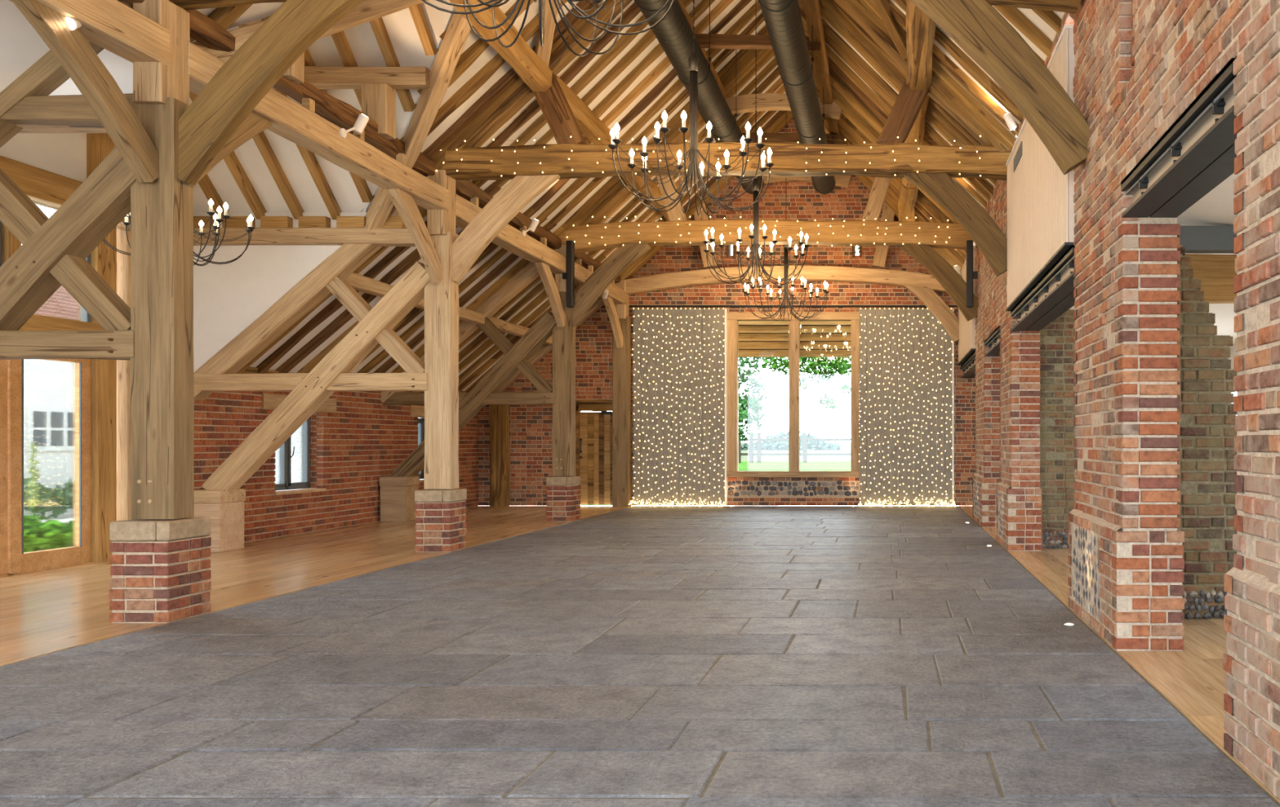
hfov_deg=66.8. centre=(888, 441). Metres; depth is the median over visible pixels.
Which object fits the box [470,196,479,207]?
stud
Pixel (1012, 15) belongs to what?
rafter
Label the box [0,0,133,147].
aisle principal
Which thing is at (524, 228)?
stud
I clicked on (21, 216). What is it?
brace
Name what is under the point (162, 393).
post
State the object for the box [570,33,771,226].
rafter
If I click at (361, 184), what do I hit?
rafter
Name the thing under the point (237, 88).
brace
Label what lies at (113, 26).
plate
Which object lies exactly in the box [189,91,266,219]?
rafter
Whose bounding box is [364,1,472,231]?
rafter
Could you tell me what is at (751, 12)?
rafter
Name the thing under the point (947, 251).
rafter
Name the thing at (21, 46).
ceiling
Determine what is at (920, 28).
side purlin
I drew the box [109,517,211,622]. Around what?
brick pier
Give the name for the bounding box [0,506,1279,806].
floor
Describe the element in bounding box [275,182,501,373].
rafter
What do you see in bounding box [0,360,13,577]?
door
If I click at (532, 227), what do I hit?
spotlight
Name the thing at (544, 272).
brace
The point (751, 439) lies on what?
fence
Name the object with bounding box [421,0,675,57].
chandelier
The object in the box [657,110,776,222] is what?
rafter
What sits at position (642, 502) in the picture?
string lights
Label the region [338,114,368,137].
spotlight
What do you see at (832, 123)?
upper purlin
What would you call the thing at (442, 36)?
rafter
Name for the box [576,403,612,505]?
door
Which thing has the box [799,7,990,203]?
rafter
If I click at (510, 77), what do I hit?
rafter
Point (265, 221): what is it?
piece
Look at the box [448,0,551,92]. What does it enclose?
side purlin
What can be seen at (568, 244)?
grille
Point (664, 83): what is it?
rafter
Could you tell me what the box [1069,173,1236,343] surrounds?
ceiling
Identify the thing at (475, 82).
rafter
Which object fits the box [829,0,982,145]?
rafter
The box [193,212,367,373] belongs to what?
wall
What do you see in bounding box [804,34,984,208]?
rafter
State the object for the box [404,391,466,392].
wall plate
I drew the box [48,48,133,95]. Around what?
panel
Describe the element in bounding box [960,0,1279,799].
wall
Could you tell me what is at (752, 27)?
rafter
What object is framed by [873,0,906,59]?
brace
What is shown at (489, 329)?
brace
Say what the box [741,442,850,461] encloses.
field
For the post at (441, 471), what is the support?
on the brick pier at (440, 519)
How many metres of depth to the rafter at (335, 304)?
12.55 m
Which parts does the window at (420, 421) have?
sash, sash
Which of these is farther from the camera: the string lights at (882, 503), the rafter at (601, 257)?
the string lights at (882, 503)
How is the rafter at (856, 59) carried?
on the wall at (1140, 64)
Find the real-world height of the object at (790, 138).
0.201 m
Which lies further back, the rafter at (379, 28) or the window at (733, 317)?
the window at (733, 317)
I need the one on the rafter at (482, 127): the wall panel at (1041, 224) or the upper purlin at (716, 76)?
the upper purlin at (716, 76)
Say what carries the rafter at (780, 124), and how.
on the tie beam at (662, 282)
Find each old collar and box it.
[695,34,821,50]
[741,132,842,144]
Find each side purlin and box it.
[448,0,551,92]
[555,75,644,188]
[635,176,669,221]
[897,177,918,221]
[902,94,928,187]
[905,0,935,90]
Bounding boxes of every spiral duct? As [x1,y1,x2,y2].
[634,0,764,194]
[758,0,835,194]
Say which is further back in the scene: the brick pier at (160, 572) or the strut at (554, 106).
the strut at (554, 106)
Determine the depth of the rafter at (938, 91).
11.38 m
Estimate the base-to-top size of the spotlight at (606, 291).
0.310 m
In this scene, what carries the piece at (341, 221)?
on the beam at (379, 237)
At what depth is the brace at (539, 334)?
15.73 m
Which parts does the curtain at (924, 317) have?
backing frame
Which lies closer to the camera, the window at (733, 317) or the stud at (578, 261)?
the stud at (578, 261)
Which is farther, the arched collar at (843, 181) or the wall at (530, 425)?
the wall at (530, 425)
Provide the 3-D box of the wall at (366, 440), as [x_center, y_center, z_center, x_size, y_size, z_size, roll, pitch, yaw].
[-8.819,0.150,8.500,0.343,2.400,22.000,0,0,0]
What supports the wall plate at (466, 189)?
on the post at (441, 471)
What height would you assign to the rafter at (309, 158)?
2.259 m
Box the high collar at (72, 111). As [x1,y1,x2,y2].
[0,93,133,128]
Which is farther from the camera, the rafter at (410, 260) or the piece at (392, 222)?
the rafter at (410, 260)
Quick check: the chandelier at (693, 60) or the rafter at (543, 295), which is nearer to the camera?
the chandelier at (693, 60)
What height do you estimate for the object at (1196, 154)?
0.230 m
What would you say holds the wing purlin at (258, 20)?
attached to the rafter at (367, 11)
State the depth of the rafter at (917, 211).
18.23 m
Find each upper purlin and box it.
[677,0,725,99]
[801,0,833,103]
[825,116,839,134]
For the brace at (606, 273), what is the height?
1.593 m
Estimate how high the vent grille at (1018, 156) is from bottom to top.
0.150 m
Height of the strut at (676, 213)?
1.376 m
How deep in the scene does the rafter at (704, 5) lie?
13.43 m
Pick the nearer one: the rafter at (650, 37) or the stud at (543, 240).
the rafter at (650, 37)
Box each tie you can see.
[0,329,134,359]
[193,373,426,391]
[382,391,554,405]
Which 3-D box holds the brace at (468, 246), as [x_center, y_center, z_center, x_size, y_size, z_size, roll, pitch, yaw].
[-4.856,-2.780,11.527,1.537,1.589,0.136,0,0,0]
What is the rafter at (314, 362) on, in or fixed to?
on the wall plate at (250, 370)
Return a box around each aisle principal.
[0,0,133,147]
[193,177,427,400]
[380,249,555,402]
[484,297,604,407]
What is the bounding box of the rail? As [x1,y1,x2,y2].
[629,305,957,306]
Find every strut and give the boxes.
[533,71,586,144]
[656,176,686,221]
[693,203,717,268]
[862,177,891,221]
[872,203,894,268]
[876,79,928,143]
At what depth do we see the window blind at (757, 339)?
20.17 m
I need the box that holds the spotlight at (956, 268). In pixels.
[953,265,962,277]
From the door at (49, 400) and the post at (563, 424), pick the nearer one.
the door at (49, 400)
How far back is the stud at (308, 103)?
8.85 m
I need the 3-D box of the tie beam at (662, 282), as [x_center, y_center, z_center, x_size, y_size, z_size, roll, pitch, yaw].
[-2.000,-3.368,19.302,7.044,0.594,0.281,0,0,0]
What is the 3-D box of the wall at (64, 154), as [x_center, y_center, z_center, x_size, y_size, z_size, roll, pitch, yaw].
[-9.015,-1.850,9.320,0.130,6.400,4.640,0,0,0]
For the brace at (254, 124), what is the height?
1.053 m
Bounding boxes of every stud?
[302,97,315,113]
[353,130,364,141]
[395,153,406,165]
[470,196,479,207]
[520,225,526,234]
[540,237,546,246]
[575,258,581,265]
[587,265,593,272]
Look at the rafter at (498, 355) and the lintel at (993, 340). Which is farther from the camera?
the rafter at (498, 355)
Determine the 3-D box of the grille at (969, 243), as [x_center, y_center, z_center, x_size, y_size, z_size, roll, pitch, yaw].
[1.360,-2.830,15.537,0.080,1.060,0.007,0,0,0]
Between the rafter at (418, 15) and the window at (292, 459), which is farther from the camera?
the window at (292, 459)
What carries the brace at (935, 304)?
attached to the tie beam at (662, 282)
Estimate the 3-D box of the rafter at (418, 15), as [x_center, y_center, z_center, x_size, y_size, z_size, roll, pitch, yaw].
[-4.992,-4.601,9.759,0.100,0.800,0.801,0,0,0]
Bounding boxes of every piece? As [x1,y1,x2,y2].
[193,216,214,227]
[222,216,254,227]
[260,216,293,227]
[298,216,330,227]
[336,216,365,227]
[382,216,406,228]
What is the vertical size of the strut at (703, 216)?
1.348 m
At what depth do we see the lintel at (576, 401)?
19.49 m
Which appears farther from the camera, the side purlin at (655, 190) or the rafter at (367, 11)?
the side purlin at (655, 190)
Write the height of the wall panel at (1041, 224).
1.803 m
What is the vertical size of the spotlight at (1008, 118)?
0.214 m
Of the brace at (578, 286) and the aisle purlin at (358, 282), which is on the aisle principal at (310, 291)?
the aisle purlin at (358, 282)
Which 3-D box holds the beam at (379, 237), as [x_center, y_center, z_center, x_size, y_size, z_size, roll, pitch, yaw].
[-7.285,-2.536,11.471,3.130,0.197,0.210,0,0,0]
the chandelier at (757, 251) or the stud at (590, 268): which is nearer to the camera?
the chandelier at (757, 251)
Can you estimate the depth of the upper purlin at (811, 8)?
13.68 m
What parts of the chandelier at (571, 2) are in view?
arm, arm, arm, arm, arm, arm, arm, arm, arm, arm, arm, arm, arm, arm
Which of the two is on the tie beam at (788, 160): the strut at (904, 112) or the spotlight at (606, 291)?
the strut at (904, 112)
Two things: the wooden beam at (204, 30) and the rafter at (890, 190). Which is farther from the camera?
the rafter at (890, 190)
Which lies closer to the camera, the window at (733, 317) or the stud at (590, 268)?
the stud at (590, 268)
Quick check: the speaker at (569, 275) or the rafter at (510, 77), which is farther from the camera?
the speaker at (569, 275)
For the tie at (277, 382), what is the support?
attached to the post at (441, 471)
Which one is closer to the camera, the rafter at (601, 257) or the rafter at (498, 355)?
the rafter at (601, 257)
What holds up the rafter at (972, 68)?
on the wall at (1140, 64)
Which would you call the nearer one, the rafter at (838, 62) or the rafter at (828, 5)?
the rafter at (828, 5)
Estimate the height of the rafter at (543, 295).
3.034 m
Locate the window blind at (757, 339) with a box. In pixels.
[737,320,850,357]
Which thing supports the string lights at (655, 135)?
attached to the tie beam at (788, 160)
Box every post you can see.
[129,0,194,519]
[261,17,304,83]
[361,84,395,139]
[423,169,458,488]
[489,404,510,506]
[551,244,575,475]
[612,280,631,506]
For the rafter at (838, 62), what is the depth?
14.31 m
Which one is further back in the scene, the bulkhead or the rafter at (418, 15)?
the rafter at (418, 15)
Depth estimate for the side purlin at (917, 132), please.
13.09 m
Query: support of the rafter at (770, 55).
on the rafter at (534, 282)
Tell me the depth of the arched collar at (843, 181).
19.20 m
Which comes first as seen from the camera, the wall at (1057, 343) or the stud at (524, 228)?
the wall at (1057, 343)
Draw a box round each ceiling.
[0,0,1064,391]
[189,0,453,212]
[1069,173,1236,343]
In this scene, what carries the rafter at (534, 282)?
on the wall at (366, 440)
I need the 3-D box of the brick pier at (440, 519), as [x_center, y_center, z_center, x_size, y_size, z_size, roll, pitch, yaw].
[-5.581,0.972,11.530,0.447,0.756,0.449,0,0,0]
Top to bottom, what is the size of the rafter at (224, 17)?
3.735 m
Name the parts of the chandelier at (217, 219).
arm, arm, arm, arm, bulb, arm, arm, arm, arm, arm, bulb, bulb, arm, arm, bulb, bulb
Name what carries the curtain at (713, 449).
attached to the wall at (530, 425)
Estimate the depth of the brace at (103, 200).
6.96 m
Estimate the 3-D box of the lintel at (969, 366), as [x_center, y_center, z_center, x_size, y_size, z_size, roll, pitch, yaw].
[1.680,-1.460,17.840,0.360,0.240,3.280,0,0,0]
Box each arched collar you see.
[725,93,841,119]
[740,175,851,188]
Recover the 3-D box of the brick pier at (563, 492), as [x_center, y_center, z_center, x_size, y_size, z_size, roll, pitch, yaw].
[-5.580,0.972,15.869,0.446,0.756,0.448,0,0,0]
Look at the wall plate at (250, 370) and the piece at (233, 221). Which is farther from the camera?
the wall plate at (250, 370)
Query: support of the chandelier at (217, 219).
hanging from the ceiling at (401, 28)
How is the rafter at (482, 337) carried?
on the wall at (366, 440)
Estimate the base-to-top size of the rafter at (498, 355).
3.031 m
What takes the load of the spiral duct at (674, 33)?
hanging from the ceiling at (21, 46)
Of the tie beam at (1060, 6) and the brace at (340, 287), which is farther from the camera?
the brace at (340, 287)
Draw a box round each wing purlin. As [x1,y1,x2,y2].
[245,19,261,24]
[271,66,430,89]
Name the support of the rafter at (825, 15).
on the wall at (1140, 64)
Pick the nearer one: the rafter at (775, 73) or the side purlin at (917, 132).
the side purlin at (917, 132)
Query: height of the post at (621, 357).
4.690 m
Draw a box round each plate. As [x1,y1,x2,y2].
[8,0,169,66]
[121,0,144,7]
[187,41,448,210]
[235,366,288,373]
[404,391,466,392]
[454,193,565,274]
[455,180,561,249]
[574,253,621,283]
[574,262,628,305]
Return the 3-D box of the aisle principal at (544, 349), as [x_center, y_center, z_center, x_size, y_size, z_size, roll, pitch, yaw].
[-7.082,-2.108,19.361,3.141,2.751,0.233,0,0,0]
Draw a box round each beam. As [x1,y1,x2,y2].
[16,124,106,133]
[168,0,1081,13]
[186,9,435,177]
[193,227,415,246]
[440,142,1011,180]
[559,219,972,253]
[624,265,946,295]
[1183,253,1236,303]
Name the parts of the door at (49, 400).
pane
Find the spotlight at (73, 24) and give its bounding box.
[65,16,81,31]
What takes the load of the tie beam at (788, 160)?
on the post at (441, 471)
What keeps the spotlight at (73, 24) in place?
attached to the plate at (113, 26)
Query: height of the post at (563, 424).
3.925 m
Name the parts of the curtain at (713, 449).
backing frame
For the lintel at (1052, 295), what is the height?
0.240 m
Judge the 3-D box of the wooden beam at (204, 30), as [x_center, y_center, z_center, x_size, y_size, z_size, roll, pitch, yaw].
[-5.658,-3.374,9.315,0.246,0.236,4.331,0,0,0]
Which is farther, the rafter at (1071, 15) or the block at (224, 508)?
the block at (224, 508)
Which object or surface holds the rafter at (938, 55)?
on the wall at (1140, 64)
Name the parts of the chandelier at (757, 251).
arm, arm, arm, arm, arm, arm, arm, arm, arm, chain, arm, arm, arm, arm, arm, arm, arm, arm, arm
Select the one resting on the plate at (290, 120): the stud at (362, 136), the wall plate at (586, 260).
the stud at (362, 136)
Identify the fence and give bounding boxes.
[738,432,850,463]
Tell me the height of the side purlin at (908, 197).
0.352 m
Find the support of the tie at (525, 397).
attached to the post at (563, 424)
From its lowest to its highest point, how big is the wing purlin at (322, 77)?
0.209 m
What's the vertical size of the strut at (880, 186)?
1.378 m
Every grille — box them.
[566,242,571,305]
[967,241,972,305]
[1013,141,1022,172]
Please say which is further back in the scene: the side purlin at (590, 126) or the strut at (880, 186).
the strut at (880, 186)
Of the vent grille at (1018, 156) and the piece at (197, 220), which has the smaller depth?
the vent grille at (1018, 156)
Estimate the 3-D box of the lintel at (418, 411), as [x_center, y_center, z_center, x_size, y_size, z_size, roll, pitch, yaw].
[-8.750,-0.562,17.560,0.254,0.233,1.680,0,0,0]
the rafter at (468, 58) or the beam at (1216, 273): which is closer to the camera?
the beam at (1216, 273)
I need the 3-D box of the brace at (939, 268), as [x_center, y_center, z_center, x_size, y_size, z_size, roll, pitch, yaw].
[0.909,-2.824,15.870,1.432,1.508,0.170,0,0,0]
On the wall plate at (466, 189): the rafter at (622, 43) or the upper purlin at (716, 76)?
the rafter at (622, 43)
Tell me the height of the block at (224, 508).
0.755 m
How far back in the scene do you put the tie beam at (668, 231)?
15.73 m
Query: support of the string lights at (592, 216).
attached to the tie beam at (668, 231)
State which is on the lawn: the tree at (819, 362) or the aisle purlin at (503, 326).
the tree at (819, 362)
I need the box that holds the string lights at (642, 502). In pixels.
[628,308,728,506]
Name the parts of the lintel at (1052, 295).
track rail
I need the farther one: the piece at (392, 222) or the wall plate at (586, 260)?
the wall plate at (586, 260)
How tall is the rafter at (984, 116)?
3.602 m
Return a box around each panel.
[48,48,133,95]
[957,247,975,364]
[1005,25,1075,311]
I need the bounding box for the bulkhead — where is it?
[1180,226,1236,253]
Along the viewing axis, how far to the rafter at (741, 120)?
17.83 m
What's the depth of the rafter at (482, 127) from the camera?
11.39 m
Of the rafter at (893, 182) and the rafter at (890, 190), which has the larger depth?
the rafter at (890, 190)
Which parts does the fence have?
post, post, post, rail, rail, post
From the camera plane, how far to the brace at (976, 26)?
7.02 m
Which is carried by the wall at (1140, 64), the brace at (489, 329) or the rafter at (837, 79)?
the rafter at (837, 79)
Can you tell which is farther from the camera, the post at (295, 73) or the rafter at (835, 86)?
the rafter at (835, 86)
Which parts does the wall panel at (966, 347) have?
trim, trim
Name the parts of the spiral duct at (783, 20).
hanger rod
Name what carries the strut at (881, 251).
on the tie beam at (662, 282)
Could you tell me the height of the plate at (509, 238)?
0.288 m
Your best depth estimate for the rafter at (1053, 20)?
8.14 m
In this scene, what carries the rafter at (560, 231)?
on the wall plate at (250, 370)
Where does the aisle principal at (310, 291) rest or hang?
attached to the post at (441, 471)
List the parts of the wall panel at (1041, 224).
trim, trim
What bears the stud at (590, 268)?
on the plate at (620, 296)
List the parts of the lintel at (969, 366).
track rail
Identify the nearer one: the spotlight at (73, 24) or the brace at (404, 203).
the spotlight at (73, 24)
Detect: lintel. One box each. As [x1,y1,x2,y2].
[261,393,336,413]
[409,404,424,417]
[575,400,612,403]
[960,351,975,377]
[984,325,1000,356]
[1010,244,1075,331]
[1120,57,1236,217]
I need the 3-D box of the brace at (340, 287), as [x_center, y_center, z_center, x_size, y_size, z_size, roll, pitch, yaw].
[-6.426,-1.486,11.519,1.388,1.459,0.175,0,0,0]
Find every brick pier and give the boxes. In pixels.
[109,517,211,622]
[414,488,466,552]
[546,475,580,521]
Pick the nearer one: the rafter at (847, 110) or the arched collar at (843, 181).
the rafter at (847, 110)
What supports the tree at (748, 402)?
on the lawn
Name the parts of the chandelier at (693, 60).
bulb, bulb, bulb, bulb, arm, arm, bulb, arm, bulb, arm, arm, arm, arm, bulb, bulb, arm, arm, chain, arm, arm, arm, bulb, arm, bulb, arm, arm, bulb, arm, arm, arm, bulb, bulb, bulb, bulb, bulb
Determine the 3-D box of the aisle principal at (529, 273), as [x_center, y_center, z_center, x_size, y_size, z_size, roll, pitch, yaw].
[-7.139,-2.079,15.871,3.260,2.854,0.253,0,0,0]
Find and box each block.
[193,488,245,552]
[379,475,419,521]
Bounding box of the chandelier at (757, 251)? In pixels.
[702,0,809,287]
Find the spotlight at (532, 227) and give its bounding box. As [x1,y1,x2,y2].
[521,218,538,236]
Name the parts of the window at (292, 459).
pane, sash, frame, pane, sash, sill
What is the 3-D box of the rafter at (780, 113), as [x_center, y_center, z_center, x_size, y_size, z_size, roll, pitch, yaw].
[-3.863,-5.263,19.174,3.806,3.728,0.117,0,0,0]
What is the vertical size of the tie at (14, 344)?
0.216 m
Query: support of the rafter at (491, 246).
on the wall plate at (250, 370)
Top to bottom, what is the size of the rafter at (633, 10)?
3.732 m
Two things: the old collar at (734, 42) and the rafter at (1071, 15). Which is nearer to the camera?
the rafter at (1071, 15)
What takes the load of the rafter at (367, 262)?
on the wall plate at (250, 370)
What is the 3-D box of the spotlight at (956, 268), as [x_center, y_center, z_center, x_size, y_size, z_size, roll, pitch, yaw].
[1.403,-3.327,18.183,0.143,0.245,0.329,0,0,38]
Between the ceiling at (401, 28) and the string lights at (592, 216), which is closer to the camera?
the ceiling at (401, 28)
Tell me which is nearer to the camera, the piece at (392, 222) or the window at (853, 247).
the piece at (392, 222)
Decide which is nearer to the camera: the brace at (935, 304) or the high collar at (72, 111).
the high collar at (72, 111)
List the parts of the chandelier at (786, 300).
arm, arm, arm, arm, arm, arm, arm, arm, chain, arm, arm, arm, arm, arm, arm, arm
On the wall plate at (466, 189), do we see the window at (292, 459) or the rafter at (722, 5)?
the rafter at (722, 5)
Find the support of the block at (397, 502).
on the floor
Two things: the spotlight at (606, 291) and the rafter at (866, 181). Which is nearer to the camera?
the spotlight at (606, 291)
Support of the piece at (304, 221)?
on the beam at (379, 237)
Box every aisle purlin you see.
[345,272,484,324]
[488,316,552,345]
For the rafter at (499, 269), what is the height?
3.033 m
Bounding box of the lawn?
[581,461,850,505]
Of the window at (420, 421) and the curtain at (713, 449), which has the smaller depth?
the window at (420, 421)
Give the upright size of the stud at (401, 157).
0.175 m
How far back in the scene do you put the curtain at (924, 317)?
19.36 m
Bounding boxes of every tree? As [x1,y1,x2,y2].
[737,357,771,442]
[761,246,858,409]
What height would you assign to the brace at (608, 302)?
1.057 m
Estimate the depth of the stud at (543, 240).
14.90 m
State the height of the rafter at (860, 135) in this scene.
3.597 m
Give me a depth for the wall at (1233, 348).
15.10 m
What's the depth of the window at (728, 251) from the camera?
19.49 m
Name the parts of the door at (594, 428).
handle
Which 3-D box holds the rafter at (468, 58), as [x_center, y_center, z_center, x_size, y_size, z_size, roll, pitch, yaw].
[-3.629,-5.480,10.428,3.335,3.291,0.152,0,0,0]
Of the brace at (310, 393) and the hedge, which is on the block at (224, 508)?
the brace at (310, 393)
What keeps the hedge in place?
on the field
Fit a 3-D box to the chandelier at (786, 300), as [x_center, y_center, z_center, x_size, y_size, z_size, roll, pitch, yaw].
[-1.970,-4.617,17.700,1.661,4.532,1.607,0,0,0]
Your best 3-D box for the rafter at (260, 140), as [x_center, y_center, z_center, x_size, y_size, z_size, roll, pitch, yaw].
[-7.341,-3.871,10.489,0.105,2.261,2.262,0,0,0]
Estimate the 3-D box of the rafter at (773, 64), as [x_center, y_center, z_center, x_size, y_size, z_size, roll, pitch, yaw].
[-3.865,-5.261,16.987,3.803,3.726,0.116,0,0,0]
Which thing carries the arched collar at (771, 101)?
attached to the rafter at (748, 62)
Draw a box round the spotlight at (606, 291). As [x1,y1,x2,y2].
[602,288,608,298]
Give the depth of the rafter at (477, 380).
18.66 m
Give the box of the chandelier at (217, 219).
[102,199,254,266]
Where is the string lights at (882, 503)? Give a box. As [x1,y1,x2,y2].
[849,308,960,506]
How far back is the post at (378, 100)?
10.05 m
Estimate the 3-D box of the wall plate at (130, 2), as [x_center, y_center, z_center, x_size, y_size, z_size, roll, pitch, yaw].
[-5.663,-3.372,4.925,0.244,0.223,4.251,0,0,0]
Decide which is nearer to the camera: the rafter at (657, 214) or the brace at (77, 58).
the brace at (77, 58)
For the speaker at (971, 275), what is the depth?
15.53 m
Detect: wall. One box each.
[0,133,86,182]
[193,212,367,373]
[193,391,478,542]
[478,118,975,506]
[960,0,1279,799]
[1040,309,1075,548]
[1177,235,1236,619]
[1227,343,1236,396]
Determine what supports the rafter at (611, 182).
on the wall plate at (466, 189)
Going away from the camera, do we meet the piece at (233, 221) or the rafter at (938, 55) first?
the rafter at (938, 55)
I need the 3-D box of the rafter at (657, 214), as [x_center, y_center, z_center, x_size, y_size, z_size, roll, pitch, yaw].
[-3.864,-5.263,18.276,3.804,3.726,0.130,0,0,0]
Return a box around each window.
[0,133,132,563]
[273,417,326,495]
[417,417,424,483]
[725,244,735,257]
[726,311,859,477]
[852,246,862,257]
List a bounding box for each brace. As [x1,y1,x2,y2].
[0,146,137,353]
[0,168,130,330]
[11,0,159,182]
[177,0,364,186]
[193,111,272,187]
[201,261,430,491]
[325,276,424,373]
[386,187,441,284]
[391,311,556,477]
[452,174,560,283]
[476,317,552,392]
[534,0,560,66]
[534,262,564,327]
[572,243,651,326]
[574,284,582,293]
[601,296,622,347]
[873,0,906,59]
[900,244,977,321]
[903,173,1007,276]
[903,270,959,342]
[909,0,1088,175]
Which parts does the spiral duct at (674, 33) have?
hanger rod, hanger rod, hanger rod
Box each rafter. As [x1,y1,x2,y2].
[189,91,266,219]
[191,0,429,62]
[198,173,228,219]
[207,4,253,30]
[238,24,342,219]
[239,209,426,372]
[253,131,304,219]
[256,180,488,373]
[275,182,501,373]
[296,229,463,373]
[304,48,374,202]
[331,31,361,107]
[356,217,546,373]
[359,206,534,364]
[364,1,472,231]
[368,17,416,111]
[373,222,556,373]
[390,226,566,373]
[400,0,567,141]
[408,3,439,55]
[417,0,534,94]
[421,261,575,392]
[422,0,595,158]
[431,0,632,169]
[439,0,502,40]
[458,250,598,373]
[458,253,605,384]
[458,258,607,392]
[458,275,541,350]
[463,364,495,392]
[471,15,648,186]
[487,2,640,146]
[494,0,693,187]
[528,0,751,217]
[535,0,760,222]
[542,12,764,228]
[556,0,715,144]
[561,25,768,230]
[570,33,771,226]
[583,0,733,143]
[584,57,777,253]
[591,66,779,257]
[594,48,774,224]
[602,77,782,257]
[606,84,785,258]
[619,111,793,279]
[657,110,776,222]
[683,111,785,212]
[797,0,993,197]
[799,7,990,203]
[802,21,986,208]
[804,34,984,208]
[808,50,885,128]
[809,57,882,134]
[812,68,959,223]
[816,88,975,247]
[819,0,974,145]
[819,4,996,186]
[822,116,965,259]
[823,121,964,265]
[824,128,962,267]
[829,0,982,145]
[833,0,1008,153]
[836,118,946,223]
[837,123,966,255]
[855,175,961,270]
[858,0,1013,150]
[888,0,1018,137]
[893,0,1023,124]
[951,37,986,72]
[993,5,1052,58]
[1031,8,1062,35]
[1066,13,1074,19]
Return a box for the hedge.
[741,431,843,450]
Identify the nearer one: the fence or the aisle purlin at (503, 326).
the aisle purlin at (503, 326)
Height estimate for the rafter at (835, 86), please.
3.596 m
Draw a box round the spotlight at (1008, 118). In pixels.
[1003,112,1017,137]
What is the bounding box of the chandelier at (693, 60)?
[608,0,773,216]
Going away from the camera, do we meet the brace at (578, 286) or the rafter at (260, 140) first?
the rafter at (260, 140)
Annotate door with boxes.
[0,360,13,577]
[7,359,93,575]
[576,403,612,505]
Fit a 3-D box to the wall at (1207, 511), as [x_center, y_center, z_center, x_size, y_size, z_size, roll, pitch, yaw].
[2.609,-0.158,7.236,1.438,3.039,0.449,0,0,0]
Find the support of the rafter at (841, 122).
on the wall at (1140, 64)
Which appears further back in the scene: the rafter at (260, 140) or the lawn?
the lawn
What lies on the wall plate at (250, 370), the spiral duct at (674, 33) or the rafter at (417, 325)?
the rafter at (417, 325)
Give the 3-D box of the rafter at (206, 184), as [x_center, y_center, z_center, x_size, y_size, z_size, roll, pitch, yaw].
[-8.280,-3.870,10.490,0.102,2.262,2.261,0,0,0]
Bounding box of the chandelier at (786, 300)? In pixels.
[742,93,829,320]
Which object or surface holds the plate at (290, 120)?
on the post at (441, 471)
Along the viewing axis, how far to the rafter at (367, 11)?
8.49 m
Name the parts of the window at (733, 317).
sill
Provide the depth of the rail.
19.41 m
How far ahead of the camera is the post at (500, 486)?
19.26 m
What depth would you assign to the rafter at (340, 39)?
10.06 m
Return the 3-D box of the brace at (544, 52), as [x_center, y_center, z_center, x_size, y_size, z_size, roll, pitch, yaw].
[-3.995,-4.952,10.849,0.180,0.784,1.222,0,0,-29]
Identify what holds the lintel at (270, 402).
attached to the wall at (366, 440)
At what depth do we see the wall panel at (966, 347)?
17.47 m
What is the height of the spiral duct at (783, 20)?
1.802 m
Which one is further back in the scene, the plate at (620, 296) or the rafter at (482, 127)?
the plate at (620, 296)
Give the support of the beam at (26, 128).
attached to the post at (162, 393)
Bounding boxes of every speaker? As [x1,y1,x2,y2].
[562,240,574,307]
[966,240,977,307]
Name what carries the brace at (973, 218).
attached to the wall at (1140, 64)
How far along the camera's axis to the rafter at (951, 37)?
10.05 m

